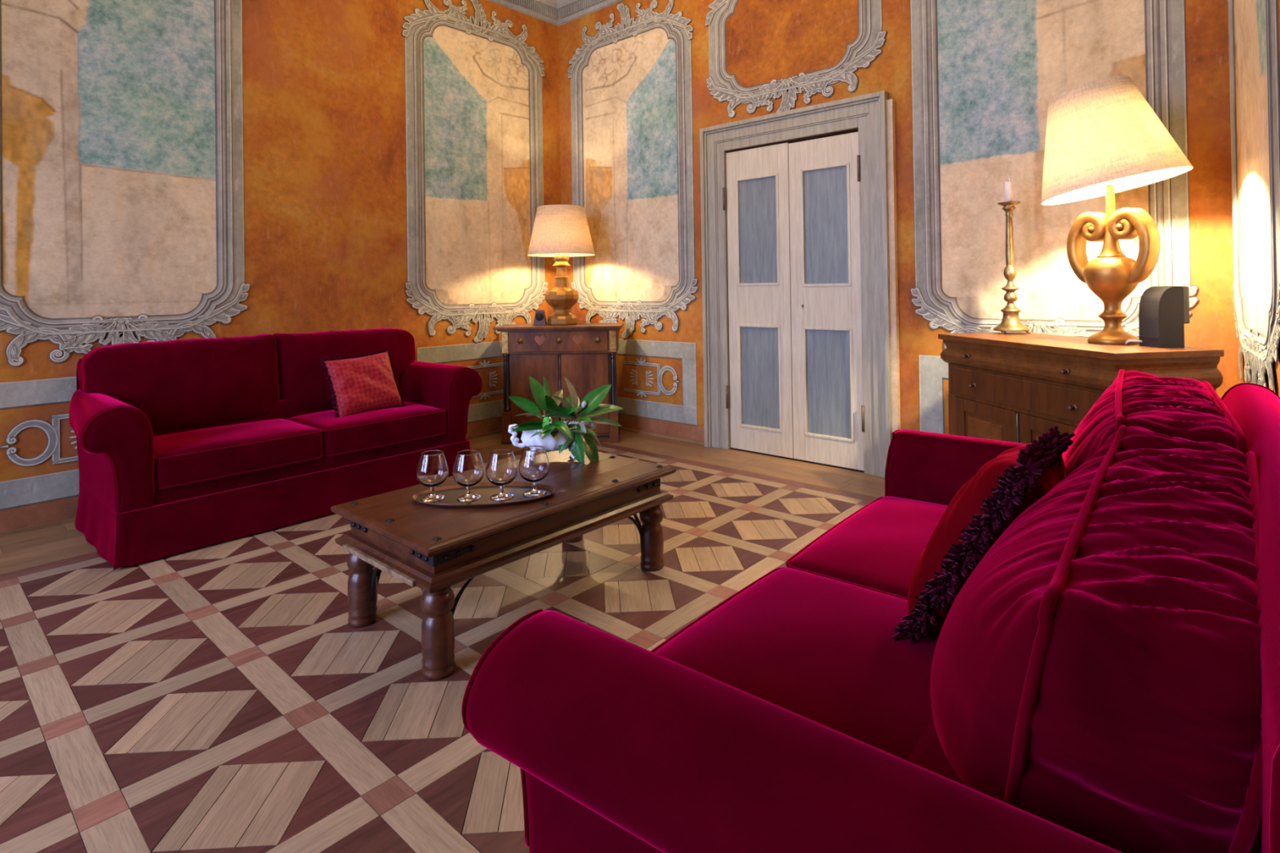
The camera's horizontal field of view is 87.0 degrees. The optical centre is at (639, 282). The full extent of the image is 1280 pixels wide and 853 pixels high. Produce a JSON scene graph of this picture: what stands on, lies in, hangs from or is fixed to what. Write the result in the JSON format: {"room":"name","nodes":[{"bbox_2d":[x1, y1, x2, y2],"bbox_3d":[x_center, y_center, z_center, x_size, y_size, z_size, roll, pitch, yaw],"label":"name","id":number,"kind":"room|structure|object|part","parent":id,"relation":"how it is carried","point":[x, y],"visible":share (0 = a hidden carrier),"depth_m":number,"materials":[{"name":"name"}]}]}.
{"room":"historic interior","nodes":[
{"label":"historic interior","id":0,"kind":"room"},
{"bbox_2d":[0,0,560,533],"bbox_3d":[-2.764,-0.637,3.511,0.226,3.791,6.502,-1,-1,42],"label":"wall","id":1,"kind":"structure","parent":0,"point":[171,170],"depth_m":3.94,"materials":[{"name":"orange paint"}]},
{"bbox_3d":[-2.755,0.757,3.334,0.003,0.586,1.491,-1,-1,42],"label":"dado frame","id":2,"kind":"part","parent":1,"relation":"part of","materials":[{"name":"grey paint"}]},
{"bbox_3d":[-2.677,-0.841,3.461,0.001,2.062,0.904,-1,-1,42],"label":"fresco panel","id":3,"kind":"part","parent":1,"relation":"part of","materials":[{"name":"beige paint"}]},
{"bbox_3d":[-2.673,-0.842,3.458,0.012,2.252,1.163,-1,-1,42],"label":"painted frame","id":4,"kind":"part","parent":1,"relation":"part of","materials":[{"name":"grey paint"}]},
{"bbox_2d":[0,430,502,537],"bbox_3d":[-2.593,1.163,3.498,0.015,0.020,5.848,-1,-1,42],"label":"baseboard","id":5,"kind":"structure","parent":1,"relation":"attached to","point":[69,520],"depth_m":3.22,"materials":[{"name":"brown wood"}]},
{"bbox_3d":[-1.130,0.749,5.165,0.003,0.586,1.257,-1,-1,42],"label":"dado frame","id":6,"kind":"part","parent":1,"relation":"part of","materials":[{"name":"paint"}]},
{"bbox_3d":[-1.204,-0.851,5.112,0.012,2.249,1.233,-1,-1,42],"label":"painted frame","id":7,"kind":"part","parent":1,"relation":"part of","materials":[{"name":"grey paint"}]},
{"bbox_3d":[-1.208,-0.851,5.116,0.001,2.059,0.975,-1,-1,42],"label":"fresco panel","id":8,"kind":"part","parent":1,"relation":"part of","materials":[{"name":"beige paint"}]},
{"bbox_2d":[488,0,622,26],"bbox_3d":[-1.130,-2.384,2.024,4.276,0.370,6.120,-1,-1,42],"label":"trim","id":9,"kind":"structure","parent":1,"relation":"attached to","point":[556,12],"depth_m":5.50,"materials":[{"name":"paint"}]},
{"bbox_2d":[0,430,884,852],"bbox_3d":[-0.759,1.181,1.711,5.555,0.102,6.545,-1,-1,42],"label":"floor","id":10,"kind":"structure","parent":0,"point":[222,697],"depth_m":2.00,"materials":[{"name":"brown wood"}]},
{"bbox_2d":[68,328,482,570],"bbox_3d":[-1.868,0.719,3.631,0.905,0.868,1.901,-1,-1,42],"label":"velvet sofa","id":11,"kind":"object","parent":10,"relation":"on","point":[184,445],"visible":0.85,"depth_m":3.29,"materials":[{"name":"red fabric"}]},
{"bbox_3d":[-2.154,0.764,3.886,0.130,0.790,1.680,-1,-1,42],"label":"frame","id":12,"kind":"part","parent":11,"relation":"part of","materials":[{"name":"fabric"}]},
{"bbox_3d":[-2.422,0.818,3.017,0.801,0.609,0.245,-1,-1,42],"label":"arm","id":13,"kind":"part","parent":11,"relation":"part of","materials":[{"name":"fabric"}]},
{"bbox_2d":[80,333,279,431],"bbox_3d":[-2.323,0.522,3.469,0.251,0.465,0.845,-1,-1,42],"label":"cushion","id":14,"kind":"object","parent":11,"relation":"on","point":[185,384],"depth_m":3.39,"materials":[{"name":"fabric"}]},
{"bbox_2d":[153,418,322,489],"bbox_3d":[-1.999,0.809,3.276,0.518,0.175,0.702,-1,-1,42],"label":"seat cushion","id":15,"kind":"object","parent":11,"relation":"on","point":[195,455],"depth_m":3.14,"materials":[{"name":"fabric"}]},
{"bbox_2d":[272,328,415,409],"bbox_3d":[-1.762,0.520,4.101,0.251,0.465,0.845,-1,-1,42],"label":"cushion","id":16,"kind":"object","parent":11,"relation":"on","point":[301,383],"depth_m":3.87,"materials":[{"name":"fabric"}]},
{"bbox_2d":[320,348,406,417],"bbox_3d":[-1.560,0.577,3.812,0.195,0.368,0.438,-1,-1,36],"label":"throw pillow","id":17,"kind":"object","parent":11,"relation":"on","point":[358,384],"visible":0.88,"depth_m":3.75,"materials":[{"name":"red fabric"}]},
{"bbox_2d":[288,401,445,457],"bbox_3d":[-1.531,0.806,3.804,0.518,0.175,0.702,-1,-1,42],"label":"seat cushion","id":18,"kind":"object","parent":11,"relation":"on","point":[416,423],"depth_m":3.64,"materials":[{"name":"fabric"}]},
{"bbox_3d":[-1.323,0.812,4.255,0.801,0.609,0.245,-1,-1,42],"label":"arm","id":19,"kind":"part","parent":11,"relation":"part of","materials":[{"name":"fabric"}]},
{"bbox_2d":[330,448,676,680],"bbox_3d":[-0.443,0.932,2.464,0.606,0.400,1.096,-1,-1,42],"label":"coffee table","id":20,"kind":"object","parent":10,"relation":"on","point":[433,549],"visible":0.9,"depth_m":2.19,"materials":[{"name":"brown wood"}]},
{"bbox_3d":[-0.931,1.010,2.261,0.095,0.255,0.095,-1,-1,42],"label":"leg","id":21,"kind":"part","parent":20,"relation":"part of","materials":[{"name":"brown wood"}]},
{"bbox_3d":[-0.586,1.002,1.955,0.095,0.255,0.095,-1,-1,42],"label":"leg","id":22,"kind":"part","parent":20,"relation":"part of","materials":[{"name":"brown wood"}]},
{"bbox_2d":[412,482,555,506],"bbox_3d":[-0.535,0.733,2.323,0.488,0.014,0.250,-1,0,-4],"label":"serving tray","id":23,"kind":"object","parent":20,"relation":"on","point":[485,490],"visible":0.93,"depth_m":2.34,"materials":[{"name":"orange metal"}]},
{"bbox_2d":[416,449,448,502],"bbox_3d":[-0.708,0.659,2.300,0.107,0.157,0.107,-1,-1,42],"label":"glass","id":24,"kind":"object","parent":23,"relation":"on","point":[432,469],"visible":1,"depth_m":2.27,"materials":[{"name":"clear glass"}]},
{"bbox_3d":[-0.707,0.718,2.300,0.079,0.040,0.079,-1,-1,42],"label":"stem and foot","id":25,"kind":"part","parent":24,"relation":"part of","materials":[{"name":"clear glass"}]},
{"bbox_2d":[452,449,484,502],"bbox_3d":[-0.585,0.658,2.299,0.107,0.157,0.107,-1,-1,42],"label":"glass","id":26,"kind":"object","parent":23,"relation":"on","point":[468,470],"visible":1,"depth_m":2.26,"materials":[{"name":"clear glass"}]},
{"bbox_3d":[-0.584,0.716,2.298,0.079,0.040,0.079,-1,-1,42],"label":"stem and foot","id":27,"kind":"part","parent":26,"relation":"part of","materials":[{"name":"clear glass"}]},
{"bbox_2d":[485,448,517,500],"bbox_3d":[-0.473,0.656,2.305,0.107,0.157,0.107,-1,-1,42],"label":"glass","id":28,"kind":"object","parent":23,"relation":"on","point":[501,469],"visible":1,"depth_m":2.27,"materials":[{"name":"clear glass"}]},
{"bbox_3d":[-0.472,0.714,2.305,0.079,0.040,0.079,-1,-1,42],"label":"stem and foot","id":29,"kind":"part","parent":28,"relation":"part of","materials":[{"name":"clear glass"}]},
{"bbox_2d":[518,445,549,497],"bbox_3d":[-0.367,0.655,2.341,0.107,0.157,0.107,-1,-1,42],"label":"glass","id":30,"kind":"object","parent":23,"relation":"on","point":[534,464],"visible":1,"depth_m":2.31,"materials":[{"name":"clear glass"}]},
{"bbox_3d":[-0.366,0.713,2.341,0.079,0.040,0.079,-1,-1,42],"label":"stem and foot","id":31,"kind":"part","parent":30,"relation":"part of","materials":[{"name":"clear glass"}]},
{"bbox_3d":[-0.445,0.856,2.465,0.587,0.042,1.078,-1,-1,42],"label":"moulding","id":32,"kind":"part","parent":20,"relation":"part of","materials":[{"name":"brown wood"}]},
{"bbox_2d":[507,420,595,459],"bbox_3d":[-0.367,0.662,2.828,0.366,0.150,0.183,-1,0,-10],"label":"bowl","id":33,"kind":"object","parent":20,"relation":"on","point":[548,442],"visible":0.48,"depth_m":2.77,"materials":[{"name":"white ceramic"}]},
{"bbox_3d":[-0.512,0.640,2.801,0.072,0.102,0.025,-1,0,-10],"label":"handle","id":34,"kind":"part","parent":33,"relation":"part of","materials":[{"name":"white ceramic"}]},
{"bbox_2d":[507,375,623,462],"bbox_3d":[-0.314,0.587,2.849,0.488,0.409,0.318,-1,0,-12],"label":"potted plant","id":35,"kind":"object","parent":33,"relation":"in","point":[583,442],"visible":0.98,"depth_m":2.81,"materials":[{"name":"green plant"}]},
{"bbox_3d":[-0.223,0.636,2.854,0.072,0.102,0.025,-1,0,-10],"label":"handle","id":36,"kind":"part","parent":33,"relation":"part of","materials":[{"name":"white ceramic"}]},
{"bbox_3d":[-0.299,1.006,2.973,0.095,0.255,0.095,-1,-1,42],"label":"leg","id":37,"kind":"part","parent":20,"relation":"part of","materials":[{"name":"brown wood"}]},
{"bbox_3d":[0.046,0.999,2.667,0.095,0.255,0.095,-1,-1,42],"label":"leg","id":38,"kind":"part","parent":20,"relation":"part of","materials":[{"name":"brown wood"}]},
{"bbox_2d":[493,322,623,444],"bbox_3d":[-0.580,0.736,4.985,0.914,0.837,0.412,-1,0,1],"label":"wooden cabinet","id":39,"kind":"object","parent":10,"relation":"on","point":[584,353],"visible":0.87,"depth_m":4.82,"materials":[{"name":"brown wood"}]},
{"bbox_3d":[-0.856,0.421,4.808,0.041,0.041,0.015,-1,0,1],"label":"ring pull","id":40,"kind":"part","parent":39,"relation":"part of","materials":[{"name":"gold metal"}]},
{"bbox_3d":[-0.753,0.805,4.837,0.343,0.565,0.017,-1,0,1],"label":"door","id":41,"kind":"part","parent":39,"relation":"part of","materials":[{"name":"brown wood"}]},
{"bbox_2d":[533,310,547,324],"bbox_3d":[-0.745,0.264,5.032,0.094,0.110,0.082,-1,0,1],"label":"speaker","id":42,"kind":"object","parent":39,"relation":"on","point":[540,317],"visible":1,"depth_m":5.00},
{"bbox_3d":[-0.580,0.417,4.805,0.041,0.041,0.015,-1,0,1],"label":"ring pull","id":43,"kind":"part","parent":39,"relation":"part of","materials":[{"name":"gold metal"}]},
{"bbox_3d":[-0.580,0.425,4.816,0.697,0.138,0.007,-1,0,1],"label":"drawer","id":44,"kind":"part","parent":39,"relation":"part of","materials":[{"name":"brown wood"}]},
{"bbox_2d":[527,204,595,324],"bbox_3d":[-0.591,-0.124,5.079,0.507,0.881,0.507,-1,-1,42],"label":"lamp","id":45,"kind":"object","parent":39,"relation":"on","point":[560,232],"visible":1,"depth_m":4.94,"materials":[{"name":"beige fabric"}]},
{"bbox_3d":[-0.595,-0.384,5.081,0.507,0.361,0.507,-1,-1,42],"label":"lamp shade","id":46,"kind":"part","parent":45,"relation":"part of","materials":[{"name":"white fabric"}]},
{"bbox_2d":[554,253,568,260],"bbox_3d":[-0.592,-0.195,5.080,0.112,0.064,0.112,-1,-1,42],"label":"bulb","id":47,"kind":"object","parent":45,"relation":"attached to","point":[557,256],"depth_m":5.03,"materials":[{"name":"yellow glass"}]},
{"bbox_3d":[-0.394,0.800,4.833,0.342,0.565,0.017,-1,0,1],"label":"door","id":48,"kind":"part","parent":39,"relation":"part of","materials":[{"name":"brown wood"}]},
{"bbox_3d":[-0.304,0.412,4.802,0.041,0.041,0.015,-1,0,1],"label":"ring pull","id":49,"kind":"part","parent":39,"relation":"part of","materials":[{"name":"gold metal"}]},
{"bbox_2d":[461,368,1279,852],"bbox_3d":[0.702,0.667,1.387,1.045,0.859,1.901,-1,-1,40],"label":"velvet sofa","id":50,"kind":"object","parent":10,"relation":"on","point":[1105,677],"visible":0.98,"depth_m":0.79,"materials":[{"name":"red fabric"}]},
{"bbox_3d":[0.174,0.783,0.749,0.920,0.566,0.245,-1,-1,40],"label":"arm","id":51,"kind":"part","parent":50,"relation":"part of","materials":[{"name":"fabric"}]},
{"bbox_2d":[653,568,941,759],"bbox_3d":[0.366,0.758,1.207,0.638,0.175,0.702,-1,-1,40],"label":"seat cushion","id":52,"kind":"object","parent":50,"relation":"on","point":[820,647],"depth_m":1.22,"materials":[{"name":"fabric"}]},
{"bbox_2d":[788,496,948,598],"bbox_3d":[0.815,0.755,1.751,0.638,0.175,0.702,-1,-1,40],"label":"seat cushion","id":53,"kind":"object","parent":50,"relation":"on","point":[878,547],"depth_m":1.73,"materials":[{"name":"fabric"}]},
{"bbox_3d":[1.230,0.778,2.025,0.920,0.566,0.245,-1,-1,40],"label":"arm","id":54,"kind":"part","parent":50,"relation":"part of","materials":[{"name":"fabric"}]},
{"bbox_2d":[892,426,1075,644],"bbox_3d":[0.703,0.502,1.359,0.260,0.428,0.454,-1,-1,38],"label":"throw pillow","id":55,"kind":"object","parent":50,"relation":"on","point":[1005,486],"visible":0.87,"depth_m":1.23,"materials":[{"name":"fabric"}]},
{"bbox_2d":[930,426,1262,852],"bbox_3d":[0.643,0.475,0.957,0.388,0.432,0.744,-1,-1,40],"label":"cushion","id":56,"kind":"object","parent":50,"relation":"on","point":[1096,675],"depth_m":0.70,"materials":[{"name":"fabric"}]},
{"bbox_2d":[1062,370,1247,477],"bbox_3d":[1.105,0.462,1.525,0.348,0.454,0.744,-1,-1,35],"label":"cushion","id":57,"kind":"object","parent":50,"relation":"on","point":[1190,409],"depth_m":1.38,"materials":[{"name":"fabric"}]},
{"bbox_3d":[1.052,0.679,1.097,0.130,0.820,1.760,-1,-1,40],"label":"frame","id":58,"kind":"part","parent":50,"relation":"part of","materials":[{"name":"fabric"}]},
{"bbox_2d":[937,331,1224,444],"bbox_3d":[1.750,0.673,2.824,0.455,0.858,1.016,-1,0,-9],"label":"sideboard","id":59,"kind":"object","parent":10,"relation":"on","point":[1011,386],"visible":0.43,"depth_m":2.70,"materials":[{"name":"brown wood"}]},
{"bbox_3d":[1.512,0.790,3.172,0.010,0.492,0.064,-1,0,-9],"label":"door rail","id":60,"kind":"part","parent":59,"relation":"part of","materials":[{"name":"brown wood"}]},
{"bbox_3d":[1.488,0.339,3.079,0.027,0.025,0.025,-1,0,-9],"label":"knob","id":61,"kind":"part","parent":59,"relation":"part of","materials":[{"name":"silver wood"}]},
{"bbox_3d":[1.508,0.470,3.061,0.027,0.025,0.025,-1,0,-9],"label":"knob","id":62,"kind":"part","parent":59,"relation":"part of","materials":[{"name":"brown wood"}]},
{"bbox_3d":[1.536,0.570,3.006,0.010,0.054,0.275,-1,0,-9],"label":"door rail","id":63,"kind":"part","parent":59,"relation":"part of","materials":[{"name":"brown wood"}]},
{"bbox_3d":[1.547,0.789,3.006,0.014,0.492,0.402,-1,0,-9],"label":"door","id":64,"kind":"part","parent":59,"relation":"part of","materials":[{"name":"brown wood"}]},
{"bbox_3d":[1.565,0.787,2.837,0.010,0.492,0.064,-1,0,-9],"label":"door rail","id":65,"kind":"part","parent":59,"relation":"part of","materials":[{"name":"brown wood"}]},
{"bbox_2d":[993,200,1030,333],"bbox_3d":[1.788,-0.069,3.251,0.158,0.633,0.153,-1,-1,42],"label":"brass candlestick","id":66,"kind":"object","parent":59,"relation":"on","point":[1011,321],"visible":1,"depth_m":3.23,"materials":[{"name":"gold metal"}]},
{"bbox_2d":[1004,177,1012,201],"bbox_3d":[1.780,-0.446,3.256,0.032,0.121,0.033,-1,-1,42],"label":"candle","id":67,"kind":"object","parent":66,"relation":"on","point":[1008,184],"visible":0.92,"depth_m":3.24,"materials":[{"name":"wax"}]},
{"bbox_3d":[1.571,0.458,2.797,0.020,0.121,0.913,-1,0,-9],"label":"drawer","id":68,"kind":"part","parent":59,"relation":"part of","materials":[{"name":"brown wood"}]},
{"bbox_3d":[1.579,0.786,2.751,0.010,0.492,0.064,-1,0,-9],"label":"door rail","id":69,"kind":"part","parent":59,"relation":"part of","materials":[{"name":"brown wood"}]},
{"bbox_3d":[1.614,0.784,2.585,0.014,0.492,0.402,-1,0,-9],"label":"door","id":70,"kind":"part","parent":59,"relation":"part of","materials":[{"name":"brown wood"}]},
{"bbox_3d":[1.603,0.566,2.586,0.010,0.054,0.275,-1,0,-9],"label":"door rail","id":71,"kind":"part","parent":59,"relation":"part of","materials":[{"name":"brown wood"}]},
{"bbox_3d":[1.579,0.333,2.508,0.027,0.025,0.025,-1,0,-9],"label":"knob","id":72,"kind":"part","parent":59,"relation":"part of","materials":[{"name":"brown wood"}]},
{"bbox_3d":[1.599,0.465,2.494,0.027,0.025,0.025,-1,0,-9],"label":"knob","id":73,"kind":"part","parent":59,"relation":"part of","materials":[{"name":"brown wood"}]},
{"bbox_3d":[1.756,0.330,2.828,0.431,0.121,1.002,-1,0,-9],"label":"frieze drawer","id":74,"kind":"part","parent":59,"relation":"part of","materials":[{"name":"brown wood"}]},
{"bbox_3d":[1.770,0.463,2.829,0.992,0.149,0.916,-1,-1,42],"label":"rail","id":75,"kind":"part","parent":59,"relation":"part of","materials":[{"name":"brown wood"}]},
{"bbox_2d":[1040,75,1193,344],"bbox_3d":[1.881,-0.280,2.677,0.500,1.041,0.497,-1,0,-20],"label":"lamp","id":76,"kind":"object","parent":59,"relation":"on","point":[1103,136],"visible":1,"depth_m":2.60,"materials":[{"name":"gold metal"}]},
{"bbox_3d":[1.845,-0.140,2.764,0.071,0.293,0.159,-1,-1,-20],"label":"scroll handle","id":77,"kind":"part","parent":76,"relation":"part of","materials":[{"name":"gold metal"}]},
{"bbox_2d":[1104,179,1115,186],"bbox_3d":[1.871,-0.424,2.685,0.036,0.081,0.037,-1,-1,-20],"label":"socket","id":78,"kind":"object","parent":76,"relation":"attached to","point":[1112,183],"depth_m":2.67,"materials":[{"name":"metal"}]},
{"bbox_3d":[1.844,-0.575,2.700,0.503,0.404,0.503,-8,-7,-21],"label":"lamp shade","id":79,"kind":"part","parent":76,"relation":"part of","materials":[{"name":"white fabric"}]},
{"bbox_3d":[1.906,-0.142,2.601,0.071,0.293,0.159,-1,-1,-20],"label":"scroll handle","id":80,"kind":"part","parent":76,"relation":"part of","materials":[{"name":"gold metal"}]},
{"bbox_2d":[1124,339,1142,344],"bbox_3d":[1.927,0.228,2.565,0.150,0.024,0.044,-1,0,-6],"label":"cable","id":81,"kind":"object","parent":59,"relation":"on","point":[1128,340],"visible":0.62,"depth_m":2.55,"materials":[{"name":"white plastic"}]},
{"bbox_2d":[1138,285,1189,347],"bbox_3d":[1.950,0.126,2.504,0.124,0.224,0.105,-1,0,3],"label":"speaker","id":82,"kind":"object","parent":59,"relation":"on","point":[1163,310],"visible":1,"depth_m":2.45},
{"bbox_2d":[558,0,1236,449],"bbox_3d":[0.984,-0.684,4.364,4.276,3.791,0.251,-1,-1,42],"label":"wall","id":83,"kind":"structure","parent":0,"point":[970,85],"depth_m":3.74,"materials":[{"name":"orange paint"}]},
{"bbox_3d":[-0.095,-0.867,5.202,1.006,2.059,0.001,-1,-1,42],"label":"fresco panel","id":84,"kind":"part","parent":83,"relation":"part of","materials":[{"name":"beige paint"}]},
{"bbox_3d":[-0.099,-0.867,5.197,1.265,2.249,0.012,-1,-1,42],"label":"painted frame","id":85,"kind":"part","parent":83,"relation":"part of","materials":[{"name":"grey paint"}]},
{"bbox_3d":[-0.092,0.734,5.207,1.313,0.586,0.003,-1,-1,42],"label":"dado frame","id":86,"kind":"part","parent":83,"relation":"part of","materials":[{"name":"grey paint"}]},
{"bbox_2d":[620,426,704,444],"bbox_3d":[-0.085,1.140,5.195,1.479,0.020,0.015,-1,-1,42],"label":"baseboard","id":87,"kind":"structure","parent":83,"relation":"attached to","point":[621,428],"depth_m":4.96,"materials":[{"name":"brown wood"}]},
{"bbox_3d":[0.936,-1.615,4.284,0.956,0.646,0.002,-1,-1,42],"label":"ochre panel","id":88,"kind":"part","parent":83,"relation":"part of","materials":[{"name":"paint"}]},
{"bbox_3d":[0.932,-1.615,4.279,1.222,0.848,0.012,-1,-1,42],"label":"painted frame","id":89,"kind":"part","parent":83,"relation":"part of","materials":[{"name":"paint"}]},
{"bbox_2d":[699,90,892,477],"bbox_3d":[0.968,0.046,4.292,1.296,2.244,0.163,-1,-1,42],"label":"door","id":90,"kind":"structure","parent":83,"relation":"in","point":[805,239],"depth_m":4.22,"materials":[{"name":"grey paint"}]},
{"bbox_3d":[0.776,-0.339,4.438,0.326,0.725,0.026,-1,-1,42],"label":"panel moulding","id":91,"kind":"part","parent":90,"relation":"part of","materials":[{"name":"beige paint"}]},
{"bbox_3d":[0.784,-0.339,4.447,0.319,0.718,0.012,-1,-1,42],"label":"panel","id":92,"kind":"part","parent":90,"relation":"part of","materials":[{"name":"blue paint"}]},
{"bbox_3d":[0.790,0.623,4.430,0.326,0.689,0.026,-1,-1,42],"label":"panel moulding","id":93,"kind":"part","parent":90,"relation":"part of","materials":[{"name":"beige paint"}]},
{"bbox_3d":[0.799,0.623,4.439,0.319,0.683,0.012,-1,-1,42],"label":"panel","id":94,"kind":"part","parent":90,"relation":"part of","materials":[{"name":"blue paint"}]},
{"bbox_3d":[1.135,-0.343,4.119,0.326,0.740,0.026,-1,-1,42],"label":"panel moulding","id":95,"kind":"part","parent":90,"relation":"part of","materials":[{"name":"beige paint"}]},
{"bbox_3d":[1.144,-0.343,4.128,0.319,0.734,0.012,-1,-1,42],"label":"panel","id":96,"kind":"part","parent":90,"relation":"part of","materials":[{"name":"blue paint"}]},
{"bbox_3d":[1.149,0.614,4.111,0.326,0.682,0.026,-1,-1,42],"label":"panel moulding","id":97,"kind":"part","parent":90,"relation":"part of","materials":[{"name":"beige paint"}]},
{"bbox_3d":[1.158,0.614,4.121,0.319,0.675,0.012,-1,-1,42],"label":"panel","id":98,"kind":"part","parent":90,"relation":"part of","materials":[{"name":"blue paint"}]},
{"bbox_3d":[1.968,-0.871,3.370,0.934,2.141,0.001,-1,-1,42],"label":"fresco panel","id":99,"kind":"part","parent":83,"relation":"part of","materials":[{"name":"beige paint"}]},
{"bbox_3d":[1.964,-0.871,3.366,1.193,2.332,0.012,-1,-1,42],"label":"painted frame","id":100,"kind":"part","parent":83,"relation":"part of","materials":[{"name":"grey paint"}]},
{"bbox_3d":[2.024,0.687,3.328,1.255,0.586,0.003,-1,-1,42],"label":"dado frame","id":101,"kind":"part","parent":83,"relation":"part of","materials":[{"name":"grey paint"}]},
{"bbox_2d":[1227,0,1279,397],"bbox_3d":[0.787,-0.714,0.372,0.243,3.791,6.484,-1,-1,37],"label":"wall","id":102,"kind":"structure","parent":0,"point":[1254,25],"depth_m":2.27,"materials":[{"name":"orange paint"}]},
{"bbox_3d":[2.131,-0.879,2.356,0.001,2.125,0.901,-1,-1,37],"label":"fresco panel","id":103,"kind":"part","parent":102,"relation":"part of","materials":[{"name":"paint"}]}
]}

